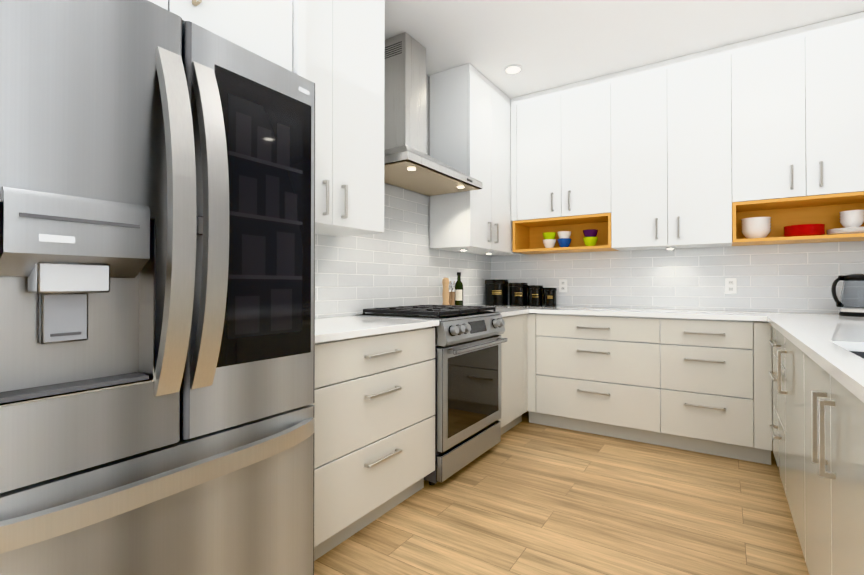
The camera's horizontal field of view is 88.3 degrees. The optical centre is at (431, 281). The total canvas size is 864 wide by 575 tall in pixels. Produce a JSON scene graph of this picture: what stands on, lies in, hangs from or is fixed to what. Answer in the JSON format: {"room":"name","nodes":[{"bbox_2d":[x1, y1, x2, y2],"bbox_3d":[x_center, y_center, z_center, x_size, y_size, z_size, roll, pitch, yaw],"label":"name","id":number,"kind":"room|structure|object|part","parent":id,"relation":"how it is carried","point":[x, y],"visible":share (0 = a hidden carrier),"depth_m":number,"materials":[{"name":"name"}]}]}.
{"room":"kitchen","nodes":[
{"label":"kitchen","id":0,"kind":"room"},
{"bbox_2d":[354,75,429,315],"bbox_3d":[-0.975,-0.244,2.105,0.100,2.730,5.700,0,-1,33],"label":"wall","id":1,"kind":"structure","parent":0,"point":[427,115],"depth_m":3.47,"materials":[{"name":"white paint"}]},
{"bbox_2d":[148,0,305,77],"bbox_3d":[-0.978,-0.250,1.397,0.632,2.728,0.952,0,-1,33],"label":"upper cabinet","id":2,"kind":"object","parent":1,"relation":"attached to","point":[273,31],"visible":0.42,"depth_m":1.49,"materials":[{"name":"white wood"}]},
{"bbox_2d":[306,0,384,236],"bbox_3d":[-0.606,-0.936,2.194,0.387,1.341,0.773,0,-1,33],"label":"upper cabinet","id":3,"kind":"object","parent":1,"relation":"attached to","point":[345,44],"visible":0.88,"depth_m":2.20,"materials":[{"name":"white"}]},
{"bbox_2d":[315,183,490,318],"bbox_3d":[-0.208,-0.257,3.171,0.011,0.944,2.854,0,-1,33],"label":"wall tile","id":4,"kind":"structure","parent":1,"relation":"attached to","point":[399,261],"depth_m":3.08,"materials":[{"name":"white tile"}]},
{"bbox_2d":[384,32,481,195],"bbox_3d":[-0.080,-1.126,2.932,0.470,0.946,0.900,0,-1,33],"label":"range hood","id":5,"kind":"object","parent":1,"relation":"attached to","point":[410,164],"visible":0.83,"depth_m":2.90,"materials":[{"name":"metal"}]},
{"bbox_2d":[430,63,523,255],"bbox_3d":[0.443,-0.921,3.792,0.387,1.341,1.094,0,-1,33],"label":"upper cabinet","id":6,"kind":"object","parent":1,"relation":"attached to","point":[470,119],"visible":0.96,"depth_m":3.39,"materials":[{"name":"white wood"}]},
{"bbox_2d":[314,411,808,574],"bbox_3d":[0.990,1.134,0.804,4.800,0.050,5.700,0,-1,33],"label":"floor","id":7,"kind":"structure","parent":0,"point":[525,496],"depth_m":2.10,"materials":[{"name":"brown wood"}]},
{"bbox_2d":[0,0,314,574],"bbox_3d":[-0.913,0.216,1.316,0.804,1.795,0.915,0,-1,33],"label":"fridge","id":8,"kind":"object","parent":7,"relation":"on","point":[157,286],"visible":1,"depth_m":1.08,"materials":[{"name":"grey metal"}]},
{"bbox_3d":[-0.810,-0.137,0.982,0.128,1.095,0.464,0,-1,33],"label":"door","id":9,"kind":"part","parent":8,"relation":"part of","materials":[{"name":"metal"}]},
{"bbox_2d":[313,327,434,560],"bbox_3d":[-0.467,0.679,2.167,0.632,0.884,0.905,0,-1,33],"label":"base cabinet","id":10,"kind":"object","parent":7,"relation":"on","point":[374,436],"visible":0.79,"depth_m":1.95,"materials":[{"name":"white wood"}]},
{"bbox_2d":[315,316,438,342],"bbox_3d":[-0.478,0.221,2.179,0.643,0.030,0.907,0,-1,33],"label":"countertop","id":11,"kind":"structure","parent":10,"relation":"on","point":[335,328],"depth_m":2.09,"materials":[{"name":"stone"}]},
{"bbox_2d":[355,305,506,484],"bbox_3d":[0.026,0.647,2.846,0.692,0.960,0.756,0,-1,33],"label":"range","id":12,"kind":"object","parent":7,"relation":"on","point":[469,340],"visible":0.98,"depth_m":2.59,"materials":[{"name":"grey metal"}]},
{"bbox_2d":[497,313,536,434],"bbox_3d":[0.539,0.693,3.669,0.666,0.884,1.170,0,-1,33],"label":"base cabinet","id":13,"kind":"object","parent":7,"relation":"on","point":[518,374],"visible":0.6,"depth_m":3.36,"materials":[{"name":"white"}]},
{"bbox_2d":[477,305,528,316],"bbox_3d":[0.338,0.233,3.422,0.643,0.030,0.531,0,-1,33],"label":"countertop","id":14,"kind":"structure","parent":13,"relation":"on","point":[506,310],"depth_m":3.43,"materials":[{"name":"stone"}]},
{"bbox_2d":[533,313,660,444],"bbox_3d":[1.339,0.691,3.485,0.868,0.884,0.600,0,-1,33],"label":"base cabinet","id":15,"kind":"object","parent":7,"relation":"on","point":[600,375],"depth_m":3.21,"materials":[{"name":"white wood"}]},
{"bbox_2d":[661,318,756,461],"bbox_3d":[1.915,0.688,3.107,0.510,0.884,0.600,0,-1,33],"label":"base cabinet","id":16,"kind":"object","parent":7,"relation":"on","point":[682,383],"depth_m":2.85,"materials":[{"name":"white"}]},
{"bbox_2d":[529,306,764,320],"bbox_3d":[1.286,0.234,3.511,2.130,0.030,0.658,0,-1,33],"label":"countertop","id":17,"kind":"structure","parent":16,"relation":"on","point":[573,310],"depth_m":3.16,"materials":[{"name":"stone"}]},
{"bbox_2d":[485,280,507,305],"bbox_3d":[0.608,0.105,4.191,0.220,0.238,0.220,0,-1,33],"label":"canister","id":18,"kind":"object","parent":17,"relation":"on","point":[496,292],"visible":0.98,"depth_m":4.10,"materials":[{"name":"black metal"}]},
{"bbox_2d":[509,283,527,305],"bbox_3d":[0.795,0.119,4.098,0.168,0.208,0.168,0,-1,33],"label":"canister","id":19,"kind":"object","parent":17,"relation":"on","point":[518,296],"visible":1,"depth_m":4.03,"materials":[{"name":"black metal"}]},
{"bbox_2d":[527,285,542,305],"bbox_3d":[0.932,0.130,4.020,0.142,0.185,0.142,0,-1,33],"label":"canister","id":20,"kind":"object","parent":17,"relation":"on","point":[535,295],"visible":0.96,"depth_m":3.96,"materials":[{"name":"black metal"}]},
{"bbox_2d":[543,288,556,305],"bbox_3d":[1.046,0.140,3.951,0.122,0.163,0.122,0,-1,33],"label":"canister","id":21,"kind":"object","parent":17,"relation":"on","point":[549,296],"visible":1,"depth_m":3.90,"materials":[{"name":"black metal"}]},
{"bbox_2d":[769,358,837,476],"bbox_3d":[2.090,0.797,2.202,0.592,0.650,0.640,0,-1,33],"label":"base cabinet","id":22,"kind":"object","parent":7,"relation":"on","point":[781,367],"depth_m":2.17,"materials":[{"name":"white"}]},
{"bbox_2d":[781,378,863,544],"bbox_3d":[1.750,0.792,1.684,0.592,0.650,0.600,0,-1,33],"label":"base cabinet","id":23,"kind":"object","parent":7,"relation":"on","point":[795,392],"depth_m":1.79,"materials":[{"name":"white wood"}]},
{"bbox_2d":[797,406,863,574],"bbox_3d":[1.324,0.786,1.036,0.592,0.650,0.950,0,-1,33],"label":"base cabinet","id":24,"kind":"object","parent":7,"relation":"on","point":[817,429],"depth_m":1.17,"materials":[{"name":"white"}]},
{"bbox_2d":[761,311,863,402],"bbox_3d":[1.495,0.211,1.006,0.967,0.030,4.618,0,-1,33],"label":"countertop","id":25,"kind":"structure","parent":24,"relation":"on","point":[828,342],"depth_m":1.56,"materials":[{"name":"stone"}]},
{"bbox_2d":[832,274,863,316],"bbox_3d":[2.571,0.083,2.706,0.208,0.254,0.176,0,-1,33],"label":"kettle","id":26,"kind":"object","parent":25,"relation":"on","point":[850,302],"visible":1,"depth_m":2.67,"materials":[{"name":"silver"}]},
{"bbox_2d":[850,351,863,358],"bbox_3d":[1.325,0.334,1.081,0.463,0.214,0.728,0,-1,33],"label":"sink","id":27,"kind":"object","parent":25,"relation":"in","point":[861,354],"depth_m":1.46,"materials":[{"name":"grey metal"}]},
{"bbox_3d":[0.166,0.209,3.430,0.150,0.016,0.346,0,-1,33],"label":"board","id":28,"kind":"object","parent":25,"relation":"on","visible":0},
{"bbox_2d":[442,278,448,304],"bbox_3d":[0.102,0.086,3.307,0.058,0.225,0.058,0,-1,33],"label":"mill","id":29,"kind":"object","parent":28,"relation":"on","point":[445,292],"visible":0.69,"depth_m":3.29,"materials":[{"name":"brown wood"}]},
{"bbox_2d":[449,281,450,304],"bbox_3d":[0.122,0.099,3.374,0.052,0.200,0.052,0,-1,33],"label":"mill","id":30,"kind":"object","parent":28,"relation":"on","point":[449,292],"visible":0.27,"depth_m":3.36,"materials":[{"name":"silver metal"}]},
{"bbox_2d":[451,281,454,304],"bbox_3d":[0.154,0.100,3.431,0.052,0.200,0.052,0,-1,33],"label":"mill","id":31,"kind":"object","parent":28,"relation":"on","point":[452,292],"visible":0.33,"depth_m":3.41,"materials":[{"name":"silver metal"}]},
{"bbox_2d":[455,272,462,305],"bbox_3d":[0.212,0.065,3.501,0.068,0.270,0.069,0,-1,33],"label":"wine bottle","id":32,"kind":"object","parent":28,"relation":"on","point":[458,292],"visible":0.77,"depth_m":3.47,"materials":[{"name":"green glass"}]},
{"bbox_2d":[384,0,863,98],"bbox_3d":[0.990,-1.646,0.829,4.800,0.050,5.700,0,-1,33],"label":"ceiling","id":33,"kind":"structure","parent":0,"point":[547,44],"depth_m":2.83,"materials":[{"name":"white paint"}]},
{"bbox_2d":[503,65,522,73],"bbox_3d":[0.611,-1.593,3.350,0.144,0.007,0.144,0,-1,33],"label":"recessed light","id":34,"kind":"object","parent":33,"relation":"in","point":[512,69],"visible":1,"depth_m":3.34,"materials":[{"name":"white"}]},
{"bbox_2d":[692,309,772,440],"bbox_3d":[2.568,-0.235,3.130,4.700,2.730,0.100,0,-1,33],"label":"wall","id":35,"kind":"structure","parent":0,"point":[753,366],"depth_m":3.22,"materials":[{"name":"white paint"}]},
{"bbox_2d":[510,73,613,220],"bbox_3d":[1.126,-1.059,3.788,0.820,1.068,0.356,0,-1,33],"label":"upper cabinet","id":36,"kind":"object","parent":35,"relation":"attached to","point":[562,137],"depth_m":3.61,"materials":[{"name":"white"}]},
{"bbox_2d":[513,213,618,253],"bbox_3d":[1.131,-0.388,3.778,0.805,0.267,0.355,0,-1,33],"label":"open shelf","id":37,"kind":"object","parent":36,"relation":"attached to","point":[528,237],"visible":0.67,"depth_m":3.85,"materials":[{"name":"brown wood"}]},
{"bbox_2d":[543,232,555,247],"bbox_3d":[1.019,-0.347,3.860,0.116,0.145,0.116,0,-1,33],"label":"bowl","id":38,"kind":"object","parent":37,"relation":"in","point":[549,241],"visible":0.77,"depth_m":3.82,"materials":[{"name":"white ceramic"}]},
{"bbox_2d":[557,231,570,246],"bbox_3d":[1.128,-0.347,3.789,0.116,0.145,0.116,0,-1,33],"label":"bowl","id":39,"kind":"object","parent":37,"relation":"in","point":[564,239],"visible":0.79,"depth_m":3.75,"materials":[{"name":"blue ceramic"}]},
{"bbox_2d":[583,229,597,245],"bbox_3d":[1.307,-0.349,3.671,0.120,0.145,0.120,0,-1,33],"label":"bowl","id":40,"kind":"object","parent":37,"relation":"in","point":[590,238],"visible":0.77,"depth_m":3.63,"materials":[{"name":"green ceramic"}]},
{"bbox_2d":[610,44,733,250],"bbox_3d":[1.790,-0.926,3.350,0.766,1.341,0.356,0,-1,33],"label":"upper cabinet","id":41,"kind":"object","parent":35,"relation":"attached to","point":[686,151],"depth_m":3.18,"materials":[{"name":"white"}]},
{"bbox_2d":[491,241,863,312],"bbox_3d":[1.956,-0.040,3.462,3.288,0.514,0.011,0,-1,33],"label":"wall tile","id":42,"kind":"structure","parent":35,"relation":"attached to","point":[800,277],"depth_m":3.40,"materials":[{"name":"white tile"}]},
{"bbox_2d":[559,279,566,291],"bbox_3d":[1.168,0.041,3.966,0.072,0.116,0.009,0,-1,33],"label":"electrical outlet","id":43,"kind":"object","parent":42,"relation":"attached to","point":[562,285],"visible":1,"depth_m":3.96,"materials":[{"name":"white plastic"}]},
{"bbox_2d":[725,278,736,293],"bbox_3d":[2.207,0.034,3.284,0.072,0.116,0.009,0,-1,33],"label":"electrical outlet","id":44,"kind":"object","parent":42,"relation":"attached to","point":[730,285],"visible":1,"depth_m":3.28,"materials":[{"name":"white plastic"}]},
{"bbox_2d":[734,12,863,201],"bbox_3d":[2.432,-1.066,2.930,0.766,1.068,0.356,0,-1,33],"label":"upper cabinet","id":45,"kind":"object","parent":35,"relation":"attached to","point":[799,92],"depth_m":2.79,"materials":[{"name":"white"}]},
{"bbox_2d":[732,191,863,245],"bbox_3d":[2.433,-0.395,2.924,0.764,0.267,0.355,0,-1,33],"label":"open shelf","id":46,"kind":"object","parent":45,"relation":"attached to","point":[782,213],"visible":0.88,"depth_m":2.98,"materials":[{"name":"brown wood"}]},
{"bbox_2d":[741,217,770,238],"bbox_3d":[2.231,-0.357,3.065,0.170,0.150,0.170,0,-1,33],"label":"bowl","id":47,"kind":"object","parent":46,"relation":"in","point":[756,227],"visible":0.9,"depth_m":3.00,"materials":[{"name":"white ceramic"}]},
{"bbox_2d":[784,224,824,236],"bbox_3d":[2.444,-0.323,2.924,0.210,0.081,0.210,0,-1,33],"label":"plates","id":48,"kind":"object","parent":46,"relation":"in","point":[804,230],"visible":0.85,"depth_m":2.85,"materials":[{"name":"red ceramic"}]},
{"bbox_2d":[826,210,863,234],"bbox_3d":[2.632,-0.362,2.801,0.224,0.156,0.224,0,-1,33],"label":"plates","id":49,"kind":"object","parent":46,"relation":"in","point":[851,221],"visible":0.79,"depth_m":2.75,"materials":[{"name":"white ceramic"}]}
]}

